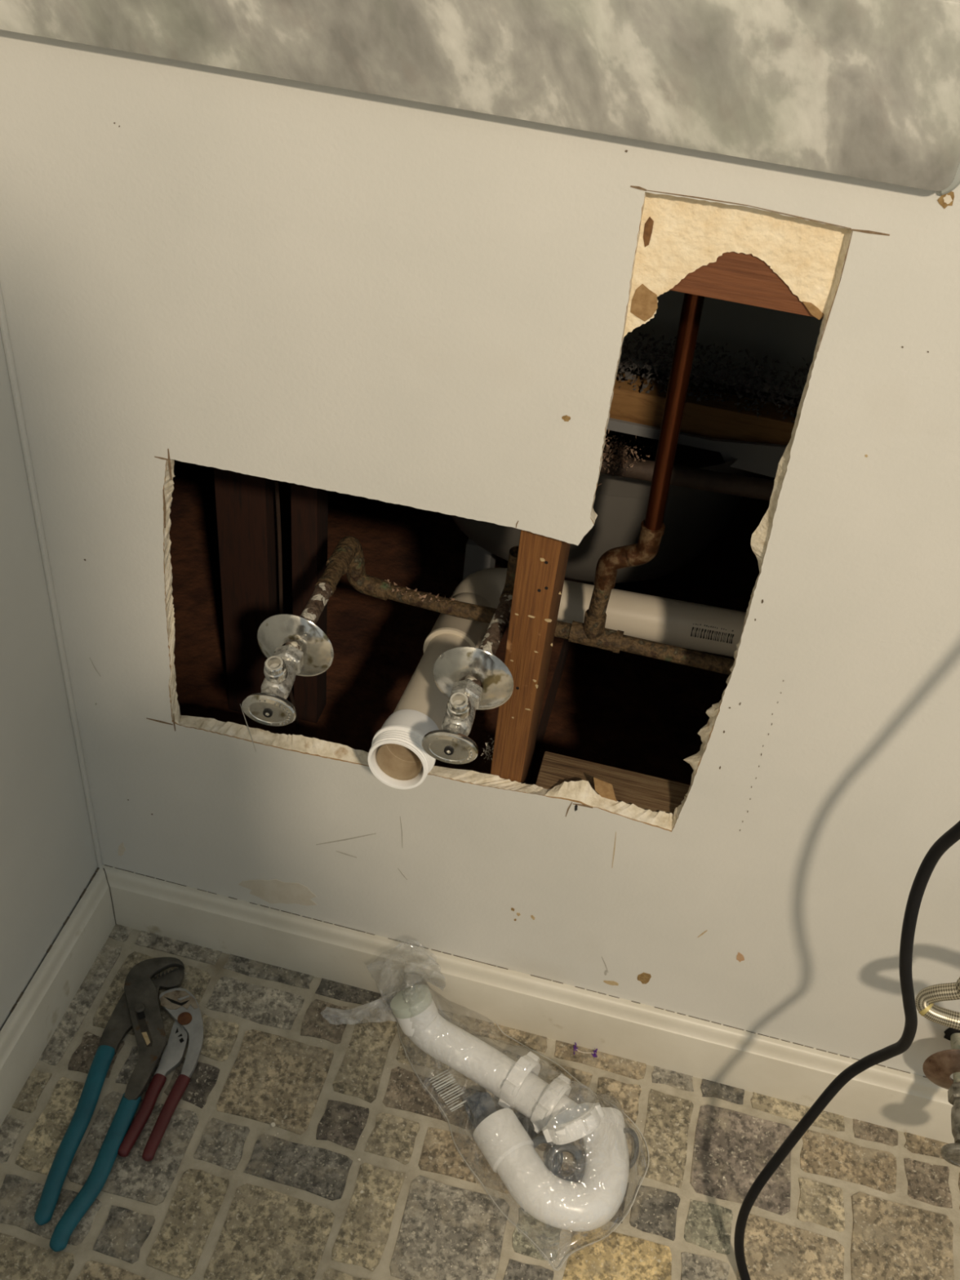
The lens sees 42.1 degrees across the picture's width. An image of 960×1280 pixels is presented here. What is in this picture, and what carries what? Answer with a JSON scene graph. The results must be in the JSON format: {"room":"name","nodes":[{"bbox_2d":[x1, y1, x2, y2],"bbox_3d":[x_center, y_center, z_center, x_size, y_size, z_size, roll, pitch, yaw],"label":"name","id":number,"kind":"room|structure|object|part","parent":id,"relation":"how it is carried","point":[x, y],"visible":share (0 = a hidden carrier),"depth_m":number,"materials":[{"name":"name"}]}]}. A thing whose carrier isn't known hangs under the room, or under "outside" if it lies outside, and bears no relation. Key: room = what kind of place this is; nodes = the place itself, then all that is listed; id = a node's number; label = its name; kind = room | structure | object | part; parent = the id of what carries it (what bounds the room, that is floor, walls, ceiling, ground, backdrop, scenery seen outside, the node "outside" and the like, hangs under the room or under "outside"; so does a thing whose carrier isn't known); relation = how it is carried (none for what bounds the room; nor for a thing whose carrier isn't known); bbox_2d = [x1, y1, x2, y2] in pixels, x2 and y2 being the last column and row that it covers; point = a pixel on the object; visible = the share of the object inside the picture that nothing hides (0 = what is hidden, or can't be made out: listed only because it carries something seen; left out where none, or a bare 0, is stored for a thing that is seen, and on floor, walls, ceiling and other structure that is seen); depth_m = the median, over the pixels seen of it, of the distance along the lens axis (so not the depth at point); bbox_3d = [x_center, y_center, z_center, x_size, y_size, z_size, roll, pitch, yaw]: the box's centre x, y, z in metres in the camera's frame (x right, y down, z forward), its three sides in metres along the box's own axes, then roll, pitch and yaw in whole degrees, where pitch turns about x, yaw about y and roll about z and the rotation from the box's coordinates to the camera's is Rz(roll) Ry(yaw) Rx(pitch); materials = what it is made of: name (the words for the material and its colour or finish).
{"room":"damaged room","nodes":[
{"label":"damaged room","id":0,"kind":"room"},
{"bbox_2d":[0,328,97,1031],"bbox_3d":[-0.667,0.230,-0.269,0.050,2.400,2.600,13,41,7],"label":"wall","id":1,"kind":"structure","parent":0,"point":[48,858],"depth_m":1.20,"materials":[{"name":"paint"}]},
{"bbox_2d":[0,284,102,868],"bbox_3d":[-0.334,-0.600,0.671,0.004,2.330,0.006,13,41,7],"label":"trim","id":2,"kind":"structure","parent":1,"relation":"attached to","point":[3,322],"depth_m":1.13,"materials":[{"name":"paint"}]},
{"bbox_2d":[0,866,115,1126],"bbox_3d":[-0.723,1.074,0.524,0.014,0.094,2.500,13,41,7],"label":"baseboard","id":3,"kind":"structure","parent":1,"relation":"attached to","point":[28,1030],"depth_m":1.34,"materials":[{"name":"paint"}]},
{"bbox_2d":[102,867,116,924],"bbox_3d":[-0.430,0.299,1.447,0.001,0.094,0.015,-19,47,-26],"label":"trim","id":4,"kind":"structure","parent":1,"relation":"attached to","point":[103,868],"depth_m":1.43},
{"bbox_2d":[168,459,750,785],"bbox_3d":[0.488,0.216,1.715,2.500,0.220,0.887,13,41,7],"label":"wall cavity back","id":5,"kind":"object","parent":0,"point":[642,714],"depth_m":1.81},
{"bbox_2d":[213,467,279,713],"bbox_3d":[-0.226,-0.434,1.143,0.059,1.380,0.040,13,41,7],"label":"stud","id":6,"kind":"object","parent":5,"relation":"on","point":[246,512],"visible":0.36,"depth_m":1.43,"materials":[{"name":"brown wood"}]},
{"bbox_2d":[290,483,328,723],"bbox_3d":[-0.157,-0.426,1.143,0.031,1.380,0.038,13,41,7],"label":"stud","id":7,"kind":"object","parent":5,"relation":"on","point":[309,505],"visible":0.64,"depth_m":1.42,"materials":[{"name":"brown wood"}]},
{"bbox_2d":[274,480,299,726],"bbox_3d":[-0.207,-0.184,1.316,0.026,0.778,0.007,4,41,-3],"label":"stud","id":8,"kind":"object","parent":7,"relation":"attached to","point":[277,486],"visible":0.34,"depth_m":1.40,"materials":[{"name":"brown wood"}]},
{"bbox_2d":[490,529,570,784],"bbox_3d":[0.107,-0.523,0.679,0.059,2.180,0.090,13,41,7],"label":"stud","id":9,"kind":"object","parent":5,"relation":"on","point":[542,560],"visible":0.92,"depth_m":1.09,"materials":[{"name":"brown wood"}]},
{"bbox_2d":[481,737,493,759],"bbox_3d":[0.010,0.109,1.229,0.018,0.033,0.016,-15,45,-23],"label":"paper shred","id":10,"kind":"object","parent":9,"relation":"attached to","point":[488,746],"visible":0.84,"depth_m":1.23,"materials":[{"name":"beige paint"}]},
{"bbox_2d":[464,546,518,686],"bbox_3d":[0.013,-0.011,1.113,0.019,0.052,0.183,14,42,8],"label":"stub","id":11,"kind":"object","parent":9,"relation":"attached to","point":[497,627],"visible":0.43,"depth_m":1.14,"materials":[{"name":"paint"}]},
{"bbox_2d":[421,679,482,764],"bbox_3d":[-0.016,0.061,1.034,0.047,0.048,0.077,13,41,7],"label":"shutoff valve","id":12,"kind":"object","parent":11,"relation":"attached to","point":[452,744],"visible":1,"depth_m":1.02,"materials":[{"name":"silver metal"}]},
{"bbox_3d":[-0.024,0.087,1.016,0.047,0.033,0.010,11,41,5],"label":"handle","id":13,"kind":"part","parent":12,"relation":"part of","materials":[{"name":"silver metal"}]},
{"bbox_2d":[446,692,471,719],"bbox_3d":[-0.018,0.057,1.026,0.020,0.030,0.022,13,41,7],"label":"outlet","id":14,"kind":"object","parent":12,"relation":"attached to","point":[459,704],"depth_m":1.02,"materials":[{"name":"silver metal"}]},
{"bbox_2d":[432,646,513,710],"bbox_3d":[-0.007,0.036,1.076,0.072,0.072,0.009,13,41,7],"label":"escutcheon plate","id":15,"kind":"object","parent":11,"relation":"attached to","point":[453,664],"visible":0.71,"depth_m":1.07,"materials":[{"name":"silver metal"}]},
{"bbox_2d":[450,364,796,583],"bbox_3d":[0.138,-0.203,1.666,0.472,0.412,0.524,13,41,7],"label":"bathtub","id":16,"kind":"object","parent":5,"relation":"on","point":[694,518],"visible":0.22,"depth_m":1.46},
{"bbox_3d":[-0.004,-0.065,1.665,0.035,0.180,0.040,13,41,7],"label":"leg","id":17,"kind":"part","parent":16,"relation":"part of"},
{"bbox_2d":[608,372,797,444],"bbox_3d":[0.290,-0.240,1.371,1.400,0.041,0.038,13,41,7],"label":"beam","id":18,"kind":"structure","parent":16,"relation":"on","point":[719,420],"depth_m":1.36,"materials":[{"name":"brown wood"}]},
{"bbox_2d":[606,417,719,452],"bbox_3d":[0.161,-0.236,1.379,0.550,0.012,0.005,13,41,7],"label":"board","id":19,"kind":"object","parent":18,"relation":"attached to","point":[614,424],"visible":0.29,"depth_m":1.37,"materials":[{"name":"wood"}]},
{"bbox_2d":[617,329,809,423],"bbox_3d":[0.252,-0.287,1.349,0.455,0.059,0.060,13,41,7],"label":"insulation","id":20,"kind":"object","parent":18,"relation":"on","point":[644,351],"visible":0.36,"depth_m":1.35},
{"bbox_2d":[714,438,786,477],"bbox_3d":[0.295,-0.202,1.363,0.082,0.041,0.005,13,41,7],"label":"board","id":21,"kind":"object","parent":16,"relation":"on","point":[760,458],"visible":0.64,"depth_m":1.36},
{"bbox_2d":[0,29,959,1079],"bbox_3d":[0.511,-0.389,0.595,1.750,2.400,0.014,13,41,7],"label":"wall","id":22,"kind":"structure","parent":0,"point":[420,305],"depth_m":0.96,"materials":[{"name":"paint"}]},
{"bbox_2d":[10,864,926,1077],"bbox_3d":[0.053,0.518,1.190,1.115,0.002,0.450,13,41,7],"label":"trim","id":23,"kind":"structure","parent":22,"relation":"attached to","point":[97,868],"depth_m":1.36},
{"bbox_2d":[0,0,959,195],"bbox_3d":[-0.029,-0.379,0.758,0.665,0.107,0.021,13,41,7],"label":"backsplash","id":24,"kind":"structure","parent":22,"relation":"attached to","point":[863,89],"depth_m":0.74,"materials":[{"name":"grey stone"}]},
{"bbox_2d":[102,864,954,1143],"bbox_3d":[0.408,0.487,1.345,1.748,0.094,0.014,13,41,7],"label":"baseboard","id":25,"kind":"structure","parent":22,"relation":"attached to","point":[901,1101],"depth_m":1.38,"materials":[{"name":"paint"}]},
{"bbox_2d":[670,251,823,318],"bbox_3d":[0.295,-0.268,0.800,0.384,0.140,0.038,13,41,7],"label":"header board","id":26,"kind":"object","parent":22,"relation":"attached to","point":[740,277],"visible":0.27,"depth_m":0.84,"materials":[{"name":"brown wood"}]},
{"bbox_2d":[950,1032,959,1082],"bbox_3d":[0.473,0.426,1.224,0.017,0.016,0.083,13,41,7],"label":"pipe","id":27,"kind":"object","parent":22,"relation":"attached to","point":[955,1037],"visible":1,"depth_m":1.24,"materials":[{"name":"silver metal"}]},
{"bbox_2d":[922,1048,959,1089],"bbox_3d":[0.473,0.427,1.224,0.071,0.071,0.009,13,41,7],"label":"escutcheon plate","id":28,"kind":"object","parent":27,"relation":"attached to","point":[938,1068],"visible":0.88,"depth_m":1.22,"materials":[{"name":"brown metal"}]},
{"bbox_2d":[0,924,959,1279],"bbox_3d":[0.219,1.372,0.410,2.000,0.051,2.600,13,41,7],"label":"floor","id":29,"kind":"structure","parent":0,"point":[852,1199],"depth_m":1.29,"materials":[{"name":"tile"}]},
{"bbox_2d":[34,956,184,1252],"bbox_3d":[-0.382,0.472,1.305,0.072,0.020,0.330,8,41,1],"label":"pliers","id":30,"kind":"object","parent":29,"relation":"on","point":[138,1009],"visible":1,"depth_m":1.31,"materials":[{"name":"rubber"}]},
{"bbox_2d":[117,987,204,1161],"bbox_3d":[-0.333,0.460,1.330,0.060,0.014,0.198,6,41,-1],"label":"pliers","id":31,"kind":"object","parent":29,"relation":"on","point":[180,1003],"visible":1,"depth_m":1.33,"materials":[{"name":"rubber"}]},
{"bbox_2d":[55,995,724,1271],"bbox_3d":[-0.074,0.544,1.278,0.643,0.001,0.335,13,41,7],"label":"crumbs","id":32,"kind":"object","parent":29,"relation":"on","point":[273,1124],"visible":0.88,"depth_m":1.28,"materials":[{"name":"beige"}]},
{"bbox_2d":[463,1092,496,1128],"bbox_3d":[0.001,0.497,1.321,0.029,0.034,0.033,-14,45,-22],"label":"cone","id":33,"kind":"object","parent":29,"relation":"on","point":[478,1106],"visible":0.89,"depth_m":1.31,"materials":[{"name":"plastic"}]},
{"bbox_2d":[338,946,648,1271],"bbox_3d":[0.019,0.439,1.310,0.177,0.126,0.381,-29,52,-34],"label":"clear bag","id":34,"kind":"object","parent":29,"relation":"on","point":[368,966],"visible":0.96,"depth_m":1.32,"materials":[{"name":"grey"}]},
{"bbox_2d":[429,1069,466,1111],"bbox_3d":[-0.032,0.478,1.322,0.023,0.004,0.045,-21,48,-28],"label":"print","id":35,"kind":"object","parent":34,"relation":"on","point":[449,1082],"depth_m":1.32,"materials":[{"name":"grey paint"}]},
{"bbox_2d":[390,984,577,1125],"bbox_3d":[0.002,0.448,1.337,0.232,0.072,0.049,27,45,22],"label":"tube","id":36,"kind":"object","parent":34,"relation":"in","point":[415,1011],"visible":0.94,"depth_m":1.34,"materials":[{"name":"white plastic"}]},
{"bbox_2d":[497,1051,540,1108],"bbox_3d":[0.043,0.473,1.335,0.020,0.065,0.062,28,45,23],"label":"nut","id":37,"kind":"object","parent":36,"relation":"in","point":[529,1063],"visible":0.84,"depth_m":1.31,"materials":[{"name":"white plastic"}]},
{"bbox_2d":[529,1073,571,1133],"bbox_3d":[0.074,0.491,1.318,0.020,0.065,0.062,28,45,23],"label":"nut","id":38,"kind":"object","parent":36,"relation":"in","point":[560,1086],"visible":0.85,"depth_m":1.30,"materials":[{"name":"white plastic"}]},
{"bbox_2d":[472,1106,629,1231],"bbox_3d":[0.073,0.539,1.267,0.161,0.049,0.118,4,41,-4],"label":"trap bend","id":39,"kind":"object","parent":34,"relation":"in","point":[589,1204],"visible":0.92,"depth_m":1.25,"materials":[{"name":"white plastic"}]},
{"bbox_2d":[542,1102,604,1144],"bbox_3d":[0.094,0.489,1.262,0.062,0.059,0.047,-24,50,-31],"label":"nut","id":40,"kind":"object","parent":34,"relation":"in","point":[575,1122],"visible":1,"depth_m":1.25,"materials":[{"name":"white plastic"}]},
{"bbox_2d":[517,1115,536,1139],"bbox_3d":[0.047,0.515,1.311,0.025,0.027,0.022,27,45,22],"label":"cone","id":41,"kind":"object","parent":29,"relation":"on","point":[528,1126],"visible":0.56,"depth_m":1.30,"materials":[{"name":"plastic"}]},
{"bbox_2d":[531,1135,563,1173],"bbox_3d":[0.067,0.536,1.294,0.039,0.017,0.040,13,41,7],"label":"washer","id":42,"kind":"object","parent":29,"relation":"on","point":[539,1140],"visible":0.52,"depth_m":1.30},
{"bbox_2d":[544,1142,585,1182],"bbox_3d":[0.088,0.541,1.287,0.042,0.019,0.040,13,41,7],"label":"washer","id":43,"kind":"object","parent":29,"relation":"on","point":[571,1148],"visible":0.82,"depth_m":1.29,"materials":[{"name":"plastic"}]},
{"bbox_2d":[573,1042,597,1057],"bbox_3d":[0.118,0.459,1.395,0.030,0.005,0.017,13,41,7],"label":"scrap","id":44,"kind":"object","parent":29,"relation":"on","point":[594,1052],"visible":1,"depth_m":1.40,"materials":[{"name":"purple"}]},
{"bbox_2d":[623,1127,639,1168],"bbox_3d":[0.152,0.529,1.295,0.029,0.034,0.040,13,41,7],"label":"washer","id":45,"kind":"object","parent":29,"relation":"on","point":[627,1130],"visible":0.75,"depth_m":1.30,"materials":[{"name":"white plastic"}]},
{"bbox_2d":[733,820,959,1279],"bbox_3d":[0.414,-0.198,0.476,0.151,2.249,0.177,-26,50,-32],"label":"power cord","id":46,"kind":"object","parent":29,"relation":"on","point":[952,836],"visible":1,"depth_m":1.00,"materials":[{"name":"black rubber"}]},
{"bbox_2d":[940,1082,959,1167],"bbox_3d":[0.462,0.455,1.179,0.047,0.048,0.076,13,41,7],"label":"shutoff valve","id":47,"kind":"object","parent":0,"point":[950,1153],"visible":1,"depth_m":1.18,"materials":[{"name":"metal"}]},
{"bbox_2d":[915,977,959,1030],"bbox_3d":[0.579,0.265,0.998,0.391,0.500,0.038,8,41,1],"label":"hose","id":48,"kind":"object","parent":47,"relation":"attached to","point":[925,1000],"visible":1,"depth_m":1.07,"materials":[{"name":"metal"}]},
{"bbox_3d":[0.454,0.480,1.160,0.047,0.033,0.010,13,41,7],"label":"handle","id":49,"kind":"part","parent":47,"relation":"part of","materials":[{"name":"metal"}]},
{"bbox_3d":[0.591,-0.652,0.968,2.540,2.520,0.907,13,41,7],"label":"shell","id":50,"kind":"object","parent":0,"visible":0},
{"bbox_2d":[284,293,734,675],"bbox_3d":[0.169,-0.261,0.875,0.613,0.885,0.212,13,41,7],"label":"pipe","id":51,"kind":"object","parent":50,"relation":"attached to","point":[348,557],"visible":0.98,"depth_m":1.17,"materials":[{"name":"metal"}]},
{"bbox_2d":[241,644,303,726],"bbox_3d":[-0.169,0.033,1.068,0.047,0.048,0.077,13,41,7],"label":"shutoff valve","id":52,"kind":"object","parent":51,"relation":"attached to","point":[270,707],"visible":1,"depth_m":1.05,"materials":[{"name":"silver metal"}]},
{"bbox_3d":[-0.177,0.058,1.050,0.047,0.033,0.010,10,41,4],"label":"handle","id":53,"kind":"part","parent":52,"relation":"part of","materials":[{"name":"silver metal"}]},
{"bbox_2d":[263,655,288,683],"bbox_3d":[-0.174,0.027,1.060,0.020,0.030,0.022,13,41,7],"label":"outlet","id":54,"kind":"object","parent":52,"relation":"attached to","point":[275,668],"depth_m":1.05,"materials":[{"name":"silver metal"}]},
{"bbox_2d":[257,613,333,676],"bbox_3d":[-0.166,0.008,1.112,0.072,0.072,0.009,13,41,7],"label":"escutcheon plate","id":55,"kind":"object","parent":51,"relation":"attached to","point":[277,630],"visible":0.83,"depth_m":1.10,"materials":[{"name":"silver metal"}]},
{"bbox_2d":[367,567,746,789],"bbox_3d":[0.261,0.085,1.189,0.671,0.083,0.334,13,41,7],"label":"drain pipe","id":56,"kind":"object","parent":50,"relation":"attached to","point":[397,757],"visible":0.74,"depth_m":1.27,"materials":[{"name":"white plastic"}]},
{"bbox_3d":[-0.038,0.033,1.207,0.048,0.069,0.224,14,42,8],"label":"trap arm","id":57,"kind":"part","parent":56,"relation":"part of","materials":[{"name":"white plastic"}]},
{"bbox_2d":[693,623,733,631],"bbox_3d":[0.239,-0.013,1.276,0.041,0.003,0.002,13,41,7],"label":"print","id":58,"kind":"object","parent":56,"relation":"on","point":[696,627],"depth_m":1.28,"materials":[{"name":"black"}]},
{"bbox_2d":[600,453,774,501],"bbox_3d":[0.233,-0.162,1.268,0.452,0.043,0.021,13,41,7],"label":"wood board","id":59,"kind":"object","parent":50,"relation":"attached to","point":[748,486],"visible":0.32,"depth_m":1.26,"materials":[{"name":"brown wood"}]},
{"bbox_2d":[597,429,654,485],"bbox_3d":[0.138,-0.184,1.264,0.078,0.079,0.040,13,41,7],"label":"mold","id":60,"kind":"object","parent":59,"relation":"on","point":[624,451],"visible":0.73,"depth_m":1.26,"materials":[{"name":"black"}]},
{"bbox_2d":[619,289,822,399],"bbox_3d":[0.325,-0.471,1.228,1.400,0.502,0.010,13,41,7],"label":"panel","id":61,"kind":"object","parent":50,"relation":"attached to","point":[785,337],"visible":0.02,"depth_m":1.35,"materials":[{"name":"black"}]},
{"bbox_3d":[0.528,-0.428,0.627,0.038,2.180,0.089,13,41,7],"label":"stud","id":62,"kind":"object","parent":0,"visible":0},
{"bbox_2d":[535,751,689,814],"bbox_3d":[0.243,0.181,1.200,0.386,0.038,0.050,13,41,7],"label":"board","id":63,"kind":"object","parent":62,"relation":"attached to","point":[656,794],"visible":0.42,"depth_m":1.21,"materials":[{"name":"brown wood"}]}
]}

